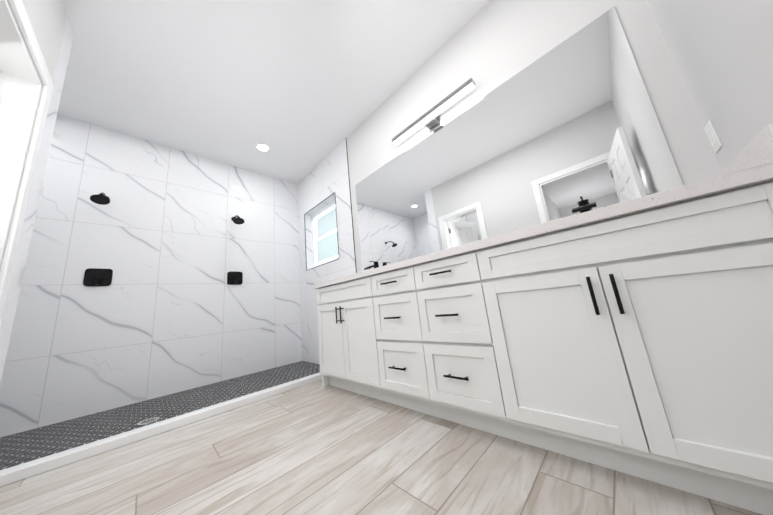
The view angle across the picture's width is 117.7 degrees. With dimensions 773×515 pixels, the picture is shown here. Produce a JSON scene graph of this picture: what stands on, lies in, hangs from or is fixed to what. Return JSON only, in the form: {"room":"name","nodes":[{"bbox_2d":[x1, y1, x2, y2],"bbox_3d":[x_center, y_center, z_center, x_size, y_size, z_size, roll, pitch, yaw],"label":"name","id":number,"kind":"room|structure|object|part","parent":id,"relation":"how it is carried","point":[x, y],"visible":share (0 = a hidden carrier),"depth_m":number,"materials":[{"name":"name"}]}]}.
{"room":"bathroom","nodes":[
{"label":"bathroom","id":0,"kind":"room"},
{"bbox_2d":[0,0,68,268],"bbox_3d":[-1.089,-0.536,0.351,0.120,2.700,2.530,6,-16,-45],"label":"wall","id":1,"kind":"structure","parent":0,"point":[48,19],"depth_m":1.30,"materials":[{"name":"white paint"}]},
{"bbox_2d":[0,0,41,264],"bbox_3d":[-1.619,-0.036,0.832,0.120,2.025,0.640,6,-16,-45],"label":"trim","id":2,"kind":"structure","parent":1,"relation":"attached to","point":[20,86],"depth_m":1.17,"materials":[{"name":"white"}]},
{"bbox_2d":[0,0,53,325],"bbox_3d":[-1.575,-0.071,0.888,0.017,2.107,0.796,6,-16,-45],"label":"door frame","id":3,"kind":"structure","parent":1,"relation":"attached to","point":[38,59],"depth_m":1.17,"materials":[{"name":"white wood"}]},
{"bbox_2d":[0,15,73,383],"bbox_3d":[-2.484,-0.295,0.814,1.400,2.700,0.160,6,-16,-45],"label":"wall","id":4,"kind":"structure","parent":0,"point":[8,317],"depth_m":1.32,"materials":[{"name":"white paint"}]},
{"bbox_2d":[0,114,301,436],"bbox_3d":[-2.386,0.049,2.543,3.325,2.700,0.100,6,-16,-45],"label":"wall tiles","id":5,"kind":"structure","parent":0,"point":[166,239],"depth_m":2.37,"materials":[{"name":"tile"}]},
{"bbox_2d":[83,268,112,285],"bbox_3d":[-2.627,0.184,2.128,0.164,0.164,0.068,6,-16,-45],"label":"shower valve","id":6,"kind":"object","parent":5,"relation":"attached to","point":[96,277],"visible":1,"depth_m":2.13,"materials":[{"name":"black metal"}]},
{"bbox_3d":[-2.622,0.202,2.122,0.072,0.111,0.059,6,-16,-45],"label":"handle","id":7,"kind":"part","parent":6,"relation":"part of","materials":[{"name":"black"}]},
{"bbox_2d":[90,192,109,204],"bbox_3d":[-2.639,-0.547,2.172,0.116,0.166,0.302,6,-16,-45],"label":"shower head","id":8,"kind":"object","parent":5,"relation":"attached to","point":[102,198],"visible":1,"depth_m":2.10},
{"bbox_2d":[227,271,242,284],"bbox_3d":[-1.866,0.260,2.890,0.164,0.164,0.068,6,-16,-45],"label":"shower valve","id":9,"kind":"object","parent":5,"relation":"attached to","point":[234,278],"visible":1,"depth_m":2.88,"materials":[{"name":"black metal"}]},
{"bbox_3d":[-1.861,0.278,2.884,0.072,0.111,0.059,6,-16,-45],"label":"handle","id":10,"kind":"part","parent":9,"relation":"part of","materials":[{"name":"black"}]},
{"bbox_2d":[231,215,243,224],"bbox_3d":[-1.878,-0.471,2.934,0.116,0.166,0.302,6,-16,-45],"label":"shower head","id":11,"kind":"object","parent":5,"relation":"attached to","point":[238,220],"visible":1,"depth_m":2.87},
{"bbox_2d":[57,0,489,184],"bbox_3d":[-2.292,-1.835,0.405,6.475,0.100,3.940,6,-16,-45],"label":"ceiling","id":12,"kind":"structure","parent":0,"point":[302,89],"depth_m":1.96,"materials":[{"name":"white paint"}]},
{"bbox_2d":[255,143,270,151],"bbox_3d":[-1.530,-1.351,2.894,0.170,0.006,0.170,6,-16,-45],"label":"recessed light","id":13,"kind":"object","parent":12,"relation":"in","point":[263,147],"visible":1,"depth_m":2.89,"materials":[{"name":"white"}]},
{"bbox_2d":[297,138,355,363],"bbox_3d":[-0.769,0.003,3.146,0.200,2.700,1.370,6,-16,-45],"label":"wall tile","id":14,"kind":"structure","parent":0,"point":[324,178],"depth_m":3.14,"materials":[{"name":"tile"}]},
{"bbox_2d":[304,192,338,270],"bbox_3d":[-0.843,-0.303,3.230,0.178,0.871,0.844,6,-16,-45],"label":"window unit","id":15,"kind":"structure","parent":14,"relation":"in","point":[325,245],"depth_m":3.33,"materials":[{"name":"white plastic"}]},
{"bbox_3d":[-0.802,-0.305,3.272,0.034,0.668,0.653,6,-16,-45],"label":"glass","id":16,"kind":"part","parent":15,"relation":"part of","materials":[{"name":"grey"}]},
{"bbox_2d":[346,140,356,272],"bbox_3d":[-0.362,-0.149,2.609,0.004,2.700,0.010,6,-16,-45],"label":"trim","id":17,"kind":"structure","parent":14,"relation":"attached to","point":[351,205],"depth_m":2.69,"materials":[{"name":"black"}]},
{"bbox_2d":[0,380,761,514],"bbox_3d":[-1.609,0.753,-0.537,6.475,0.060,2.800,6,-16,-45],"label":"floor","id":18,"kind":"structure","parent":0,"point":[315,448],"depth_m":0.96,"materials":[{"name":"brown wood"}]},
{"bbox_2d":[0,372,321,486],"bbox_3d":[-1.155,1.129,1.807,2.075,0.050,0.090,6,-16,-45],"label":"curb","id":19,"kind":"object","parent":18,"relation":"on","point":[13,474],"visible":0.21,"depth_m":1.40,"materials":[{"name":"white stone"}]},
{"bbox_2d":[313,122,772,514],"bbox_3d":[0.360,0.385,1.478,0.503,1.059,2.415,6,-16,-45],"label":"bathroom vanity","id":20,"kind":"object","parent":18,"relation":"on","point":[633,337],"visible":1,"depth_m":0.80,"materials":[{"name":"white paint"}]},
{"bbox_2d":[313,122,772,288],"bbox_3d":[0.324,-0.004,1.562,0.490,0.140,2.415,6,-16,-45],"label":"countertop","id":21,"kind":"structure","parent":20,"relation":"on","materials":[{"name":"stone"}]},
{"bbox_2d":[364,261,380,278],"bbox_3d":[-0.125,0.121,2.194,0.148,0.159,0.088,6,-16,-45],"label":"faucet","id":22,"kind":"object","parent":21,"relation":"on","point":[376,265],"depth_m":2.18,"materials":[{"name":"black metal"}]},
{"bbox_2d":[571,196,599,232],"bbox_3d":[0.968,-0.210,1.135,0.148,0.159,0.088,6,-16,-45],"label":"faucet","id":23,"kind":"object","parent":21,"relation":"on","point":[584,206],"depth_m":1.11,"materials":[{"name":"black metal"}]},
{"bbox_2d":[346,0,721,272],"bbox_3d":[0.579,-0.405,1.840,0.200,2.700,2.470,6,-16,-45],"label":"wall","id":24,"kind":"structure","parent":0,"point":[490,46],"depth_m":1.55,"materials":[{"name":"white paint"}]},
{"bbox_2d":[392,77,475,144],"bbox_3d":[0.360,-1.127,1.914,0.104,0.120,0.770,6,-16,-45],"label":"sconce","id":25,"kind":"object","parent":24,"relation":"attached to","point":[430,120],"visible":1,"depth_m":1.87,"materials":[{"name":"silver metal"}]},
{"bbox_2d":[355,7,683,271],"bbox_3d":[0.457,-0.557,1.831,0.006,1.006,2.164,6,-16,-45],"label":"mirror","id":26,"kind":"object","parent":24,"relation":"attached to","point":[559,131],"visible":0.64,"depth_m":1.42,"materials":[{"name":"clear glass"}]},
{"bbox_2d":[648,0,772,171],"bbox_3d":[-0.802,-0.879,-1.179,6.475,2.700,0.100,6,-16,-45],"label":"wall","id":27,"kind":"structure","parent":0,"point":[721,52],"depth_m":0.75,"materials":[{"name":"white paint"}]},
{"bbox_2d":[704,120,721,152],"bbox_3d":[1.272,-0.467,0.913,0.072,0.115,0.008,6,-16,-45],"label":"light switch","id":28,"kind":"object","parent":27,"relation":"attached to","point":[712,136],"visible":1,"depth_m":0.90,"materials":[{"name":"white plastic"}]},
{"label":"outside","id":29,"kind":"structure","parent":0,"visible":0},
{"bbox_2d":[0,361,319,469],"bbox_3d":[-1.881,1.283,1.914,3.325,0.060,1.140,6,-16,-45],"label":"floor","id":30,"kind":"structure","parent":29,"point":[19,448],"depth_m":1.83,"materials":[{"name":"tile"}]},
{"bbox_2d":[137,417,159,425],"bbox_3d":[-1.718,1.185,1.686,0.116,0.006,0.116,6,-16,-45],"label":"shower drain","id":31,"kind":"object","parent":30,"relation":"on","point":[148,421],"visible":1,"depth_m":1.68,"materials":[{"name":"silver metal"}]}
]}

